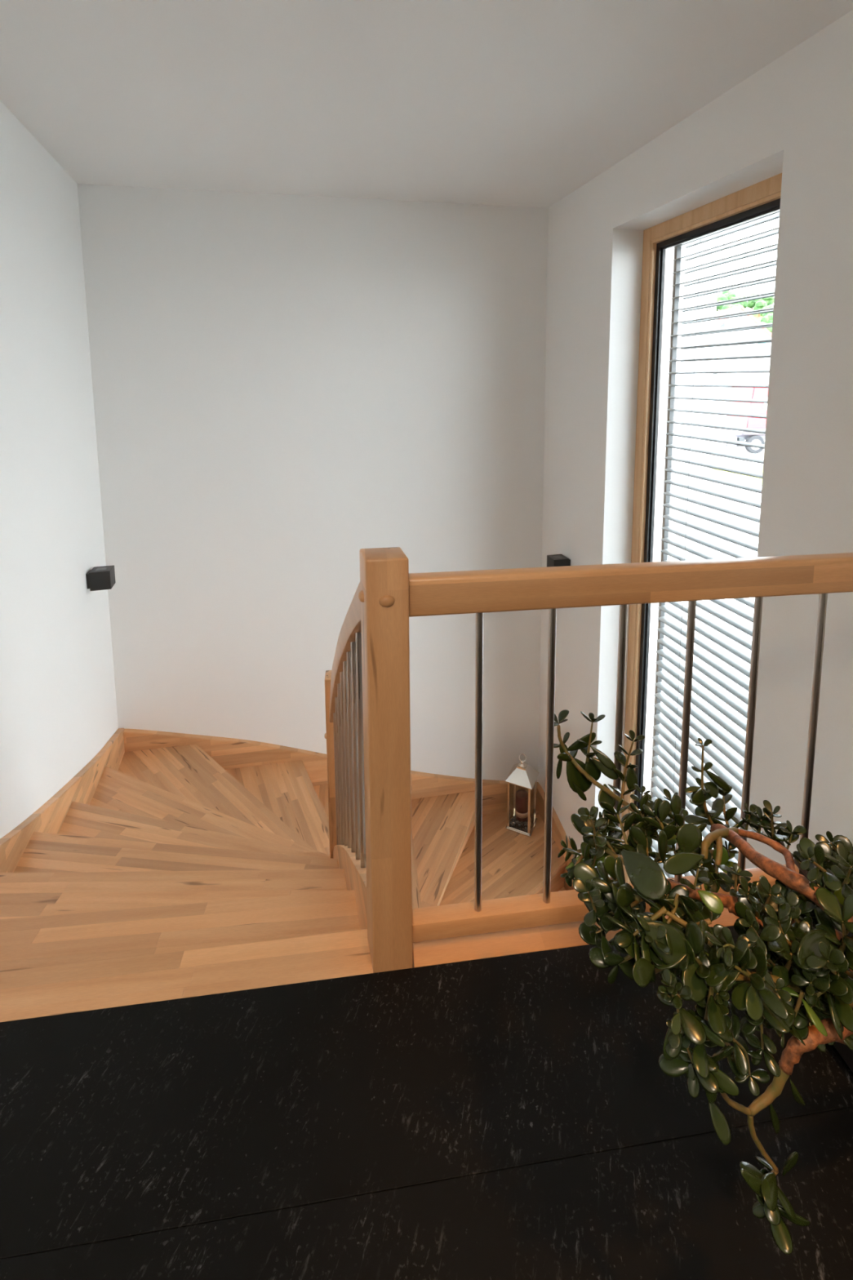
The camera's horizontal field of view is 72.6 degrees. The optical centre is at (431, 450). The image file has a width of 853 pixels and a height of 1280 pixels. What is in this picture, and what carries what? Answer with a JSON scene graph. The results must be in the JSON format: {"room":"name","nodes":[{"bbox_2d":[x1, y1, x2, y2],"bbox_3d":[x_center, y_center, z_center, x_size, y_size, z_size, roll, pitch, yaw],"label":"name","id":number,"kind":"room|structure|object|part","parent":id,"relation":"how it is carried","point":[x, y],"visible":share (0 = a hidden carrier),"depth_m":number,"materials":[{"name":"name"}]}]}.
{"room":"stair landing","nodes":[
{"label":"stair landing","id":0,"kind":"room"},
{"bbox_2d":[0,100,118,839],"bbox_3d":[-1.443,1.241,0.895,0.296,5.508,6.568,-2,7,-16],"label":"wall","id":1,"kind":"structure","parent":0,"point":[58,704],"depth_m":2.88,"materials":[{"name":"white paint"}]},
{"bbox_2d":[86,564,115,591],"bbox_3d":[-2.015,0.775,3.535,0.130,0.115,0.116,-2,7,-16],"label":"wall light","id":2,"kind":"object","parent":1,"relation":"attached to","point":[100,578],"visible":1,"depth_m":3.49,"materials":[{"name":"black metal"}]},
{"bbox_3d":[-2.069,0.777,3.519,0.018,0.090,0.090,-2,7,-16],"label":"wall plate","id":3,"kind":"part","parent":2,"relation":"part of","materials":[{"name":"black metal"}]},
{"bbox_2d":[77,183,548,782],"bbox_3d":[-0.540,0.812,4.361,4.009,5.508,0.317,-1,7,-10],"label":"wall","id":4,"kind":"structure","parent":0,"point":[286,387],"depth_m":4.08,"materials":[{"name":"white paint"}]},
{"bbox_2d":[0,925,852,1279],"bbox_3d":[0.551,1.448,-0.340,3.417,0.300,3.450,-1,7,-7],"label":"floor","id":5,"kind":"structure","parent":0,"point":[514,1117],"depth_m":0.96,"materials":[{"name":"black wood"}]},
{"bbox_2d":[358,546,852,973],"bbox_3d":[0.731,0.643,1.324,1.768,0.916,0.092,-1,7,-7],"label":"landing railing","id":6,"kind":"object","parent":5,"relation":"on","point":[388,594],"visible":0.96,"depth_m":1.23,"materials":[{"name":"brown wood"}]},
{"bbox_3d":[-0.095,0.660,1.224,0.095,0.916,0.083,-1,7,-7],"label":"newel post","id":7,"kind":"part","parent":6,"relation":"part of","materials":[{"name":"brown wood"}]},
{"bbox_3d":[0.770,1.028,1.381,1.691,0.044,0.042,-1,7,-7],"label":"rail","id":8,"kind":"part","parent":6,"relation":"part of","materials":[{"name":"brown wood"}]},
{"bbox_3d":[0.766,0.278,1.290,1.691,0.081,0.042,-1,7,-7],"label":"handrail","id":9,"kind":"part","parent":6,"relation":"part of","materials":[{"name":"brown wood"}]},
{"bbox_2d":[791,857,852,1071],"bbox_3d":[1.068,0.992,0.830,0.608,0.314,0.768,-1,7,-7],"label":"base cabinet","id":10,"kind":"object","parent":5,"relation":"on","point":[844,1051],"visible":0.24,"depth_m":1.05,"materials":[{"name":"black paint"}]},
{"bbox_3d":[0.919,0.751,0.816,0.260,0.168,0.260,-1,7,-7],"label":"plant pot","id":11,"kind":"object","parent":10,"relation":"on","visible":0},
{"bbox_2d":[553,709,852,1254],"bbox_3d":[0.535,0.650,0.800,1.020,0.473,0.685,4,8,33],"label":"jade plant","id":12,"kind":"object","parent":11,"relation":"in","point":[812,1002],"visible":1,"depth_m":0.67,"materials":[{"name":"green plant"}]},
{"bbox_2d":[0,0,852,231],"bbox_3d":[0.363,-1.472,0.931,5.355,0.250,7.300,-1,7,-7],"label":"ceiling","id":13,"kind":"structure","parent":0,"point":[516,103],"depth_m":2.42,"materials":[{"name":"paint"}]},
{"bbox_2d":[537,9,852,877],"bbox_3d":[1.858,1.164,1.386,0.420,5.508,6.584,-2,7,-14],"label":"wall","id":14,"kind":"structure","parent":0,"point":[793,117],"depth_m":2.39,"materials":[{"name":"white paint"}]},
{"bbox_2d":[546,554,570,566],"bbox_3d":[0.888,0.797,4.064,0.130,0.115,0.116,-2,7,-14],"label":"wall light","id":15,"kind":"object","parent":14,"relation":"attached to","point":[555,560],"visible":0.52,"depth_m":4.02,"materials":[{"name":"black metal"}]},
{"bbox_2d":[620,173,782,883],"bbox_3d":[1.449,0.935,3.127,0.090,4.367,1.198,-2,7,-14],"label":"window","id":16,"kind":"structure","parent":14,"relation":"in","point":[762,198],"depth_m":3.46,"materials":[{"name":"brown wood"}]},
{"bbox_2d":[648,210,779,878],"bbox_3d":[1.563,0.926,3.062,0.087,4.300,1.130,-2,7,-14],"label":"blind","id":17,"kind":"object","parent":16,"relation":"attached to","point":[726,752],"visible":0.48,"depth_m":3.21,"materials":[{"name":"silver metal"}]},
{"bbox_3d":[1.428,0.862,3.594,0.030,4.300,0.024,-2,7,-14],"label":"guide rail","id":18,"kind":"part","parent":17,"relation":"part of","materials":[{"name":"grey metal"}]},
{"bbox_3d":[1.446,0.886,3.353,0.002,4.170,0.002,-1,7,-7],"label":"ladder cord","id":19,"kind":"part","parent":17,"relation":"part of","materials":[{"name":"white fabric"}]},
{"bbox_3d":[1.526,0.883,3.373,0.002,4.170,0.002,-1,7,-7],"label":"ladder cord","id":20,"kind":"part","parent":17,"relation":"part of","materials":[{"name":"white fabric"}]},
{"bbox_3d":[-0.220,3.867,2.884,3.533,0.200,3.615,-1,7,-7],"label":"floor","id":21,"kind":"structure","parent":0,"visible":0},
{"bbox_2d":[0,728,739,1022],"bbox_3d":[-0.295,2.377,2.947,3.467,3.028,3.115,-1,7,-7],"label":"staircase","id":22,"kind":"structure","parent":21,"relation":"on","point":[171,865],"depth_m":2.26,"materials":[{"name":"brown wood"}]},
{"bbox_2d":[324,582,365,867],"bbox_3d":[-0.288,1.190,1.964,0.099,2.061,1.311,-2,7,-13],"label":"railing","id":23,"kind":"object","parent":22,"relation":"attached to","point":[344,735],"visible":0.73,"depth_m":1.91,"materials":[{"name":"brown wood"}]},
{"bbox_3d":[-0.420,1.558,2.608,0.085,1.175,0.085,-1,7,-7],"label":"newel post","id":24,"kind":"part","parent":23,"relation":"part of","materials":[{"name":"brown wood"}]},
{"bbox_3d":[-0.271,0.710,1.866,0.042,1.084,1.226,-2,7,-15],"label":"handrail","id":25,"kind":"part","parent":23,"relation":"part of","materials":[{"name":"brown wood"}]},
{"bbox_2d":[505,753,539,837],"bbox_3d":[0.696,2.613,4.479,0.208,0.582,0.208,3,8,26],"label":"lantern","id":26,"kind":"object","parent":22,"relation":"on","point":[522,775],"visible":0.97,"depth_m":4.43,"materials":[{"name":"silver metal"}]},
{"bbox_3d":[0.588,2.701,4.451,0.016,0.373,0.016,3,8,26],"label":"corner post","id":27,"kind":"part","parent":26,"relation":"part of","materials":[{"name":"brown wood"}]},
{"bbox_3d":[0.659,2.683,4.596,0.016,0.373,0.016,3,8,26],"label":"corner post","id":28,"kind":"part","parent":26,"relation":"part of","materials":[{"name":"brown wood"}]},
{"bbox_2d":[509,813,533,828],"bbox_3d":[0.697,2.861,4.510,0.152,0.037,0.152,3,8,26],"label":"pebbles","id":29,"kind":"object","parent":26,"relation":"on","point":[513,819],"visible":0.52,"depth_m":4.47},
{"bbox_2d":[515,789,528,822],"bbox_3d":[0.697,2.738,4.494,0.102,0.206,0.102,-1,7,-7],"label":"candle","id":30,"kind":"object","parent":29,"relation":"on","point":[522,795],"visible":0.93,"depth_m":4.46,"materials":[{"name":"red wax"}]},
{"bbox_3d":[0.734,2.708,4.381,0.016,0.373,0.016,3,8,26],"label":"corner post","id":31,"kind":"part","parent":26,"relation":"part of","materials":[{"name":"brown wood"}]},
{"bbox_3d":[0.805,2.690,4.526,0.016,0.373,0.016,3,8,26],"label":"corner post","id":32,"kind":"part","parent":26,"relation":"part of","materials":[{"name":"brown wood"}]},
{"label":"outside","id":33,"kind":"structure","parent":0,"visible":0},
{"bbox_2d":[658,418,765,745],"bbox_3d":[32.622,-3.162,60.768,200.000,0.300,230.000,-1,7,-7],"label":"ground","id":34,"kind":"structure","parent":33,"point":[740,451],"depth_m":17.49,"materials":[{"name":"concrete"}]},
{"bbox_2d":[671,235,719,475],"bbox_3d":[9.536,-5.638,27.997,5.550,12.800,6.200,0,7,0],"label":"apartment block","id":35,"kind":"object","parent":34,"relation":"on","point":[700,366],"visible":0.08,"depth_m":25.17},
{"bbox_2d":[710,465,763,485],"bbox_3d":[15.103,1.051,25.622,3.814,0.040,5.705,0,7,2],"label":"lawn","id":36,"kind":"structure","parent":34,"relation":"on","point":[757,468],"depth_m":26.39,"materials":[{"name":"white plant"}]},
{"bbox_2d":[709,383,768,453],"bbox_3d":[16.600,-1.912,33.704,7.648,3.948,2.560,0,7,0],"label":"truck","id":37,"kind":"object","parent":34,"relation":"on","point":[762,393],"visible":0.43,"depth_m":32.80,"materials":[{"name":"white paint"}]},
{"bbox_3d":[16.132,-0.554,32.944,0.800,0.720,0.720,0,7,0],"label":"fuel tank","id":38,"kind":"part","parent":37,"relation":"part of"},
{"bbox_2d":[710,305,772,418],"bbox_3d":[31.726,-9.872,66.490,10.000,11.640,12.800,0,7,0],"label":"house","id":39,"kind":"structure","parent":34,"relation":"on","point":[763,363],"depth_m":60.49,"materials":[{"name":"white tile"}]},
{"bbox_2d":[757,342,766,350],"bbox_3d":[34.263,-10.920,60.286,0.800,1.000,0.100,0,7,0],"label":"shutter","id":40,"kind":"object","parent":39,"relation":"hanging from","point":[762,346],"depth_m":60.26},
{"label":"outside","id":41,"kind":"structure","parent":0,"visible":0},
{"bbox_2d":[718,309,772,333],"bbox_3d":[79.929,-26.500,141.686,115.000,27.470,63.000,-1,7,-7],"label":"hill","id":42,"kind":"structure","parent":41,"point":[756,316],"depth_m":143.95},
{"bbox_2d":[715,293,728,311],"bbox_3d":[72.955,-36.583,147.771,4.702,6.274,5.659,2,7,21],"label":"tree","id":43,"kind":"object","parent":42,"relation":"on","point":[721,297],"visible":0.37,"depth_m":146.07,"materials":[{"name":"green plant"}]},
{"bbox_2d":[719,290,731,294],"bbox_3d":[80.612,-40.853,159.320,3.912,6.784,4.796,1,7,8],"label":"tree","id":44,"kind":"object","parent":42,"relation":"on","point":[726,291],"visible":0.08,"depth_m":157.81,"materials":[{"name":"green plant"}]},
{"bbox_2d":[722,291,736,304],"bbox_3d":[78.749,-39.225,154.221,4.349,5.803,5.234,-1,7,-3],"label":"tree","id":45,"kind":"object","parent":42,"relation":"on","point":[730,295],"visible":0.3,"depth_m":152.82,"materials":[{"name":"green plant"}]},
{"bbox_2d":[719,303,739,311],"bbox_3d":[70.767,-32.567,138.455,4.594,5.093,3.817,4,8,33],"label":"tree","id":46,"kind":"object","parent":42,"relation":"on","point":[726,306],"visible":0.25,"depth_m":137.12,"materials":[{"name":"green plant"}]},
{"bbox_2d":[732,293,748,308],"bbox_3d":[78.848,-37.265,148.707,3.917,5.540,3.194,-2,7,-17],"label":"tree","id":47,"kind":"object","parent":42,"relation":"on","point":[744,304],"visible":0.37,"depth_m":147.68,"materials":[{"name":"green plant"}]},
{"bbox_2d":[746,293,759,309],"bbox_3d":[84.904,-39.000,153.181,3.691,5.221,3.010,-2,7,-10],"label":"tree","id":48,"kind":"object","parent":42,"relation":"on","point":[751,304],"visible":0.48,"depth_m":152.30,"materials":[{"name":"green plant"}]},
{"bbox_2d":[753,300,767,316],"bbox_3d":[81.362,-34.972,143.840,3.291,4.811,3.696,3,8,24],"label":"tree","id":49,"kind":"object","parent":42,"relation":"on","point":[760,304],"visible":0.75,"depth_m":142.62,"materials":[{"name":"green plant"}]},
{"bbox_3d":[81.358,-35.702,143.751,3.291,3.341,3.696,3,8,24],"label":"crown","id":50,"kind":"part","parent":49,"relation":"part of","materials":[{"name":"green plant"}]},
{"bbox_2d":[756,290,773,306],"bbox_3d":[85.083,-37.627,147.947,4.327,6.325,4.859,1,7,9],"label":"tree","id":51,"kind":"object","parent":42,"relation":"on","point":[769,300],"visible":0.39,"depth_m":146.53,"materials":[{"name":"green plant"}]},
{"bbox_2d":[760,321,772,332],"bbox_3d":[72.293,-25.503,127.367,4.927,5.462,4.094,2,7,20],"label":"tree","id":52,"kind":"object","parent":42,"relation":"on","point":[770,329],"visible":0.11,"depth_m":125.22,"materials":[{"name":"green plant"}]},
{"bbox_2d":[760,313,773,323],"bbox_3d":[76.793,-28.754,132.326,2.909,5.045,3.567,-5,8,-32],"label":"tree","id":53,"kind":"object","parent":42,"relation":"on","point":[768,318],"visible":0.36,"depth_m":131.42,"materials":[{"name":"green plant"}]},
{"bbox_2d":[760,303,773,316],"bbox_3d":[79.434,-31.346,136.758,4.184,6.116,4.699,-2,7,-17],"label":"tree","id":54,"kind":"object","parent":42,"relation":"on","point":[771,305],"visible":0.19,"depth_m":135.46,"materials":[{"name":"green plant"}]}
]}

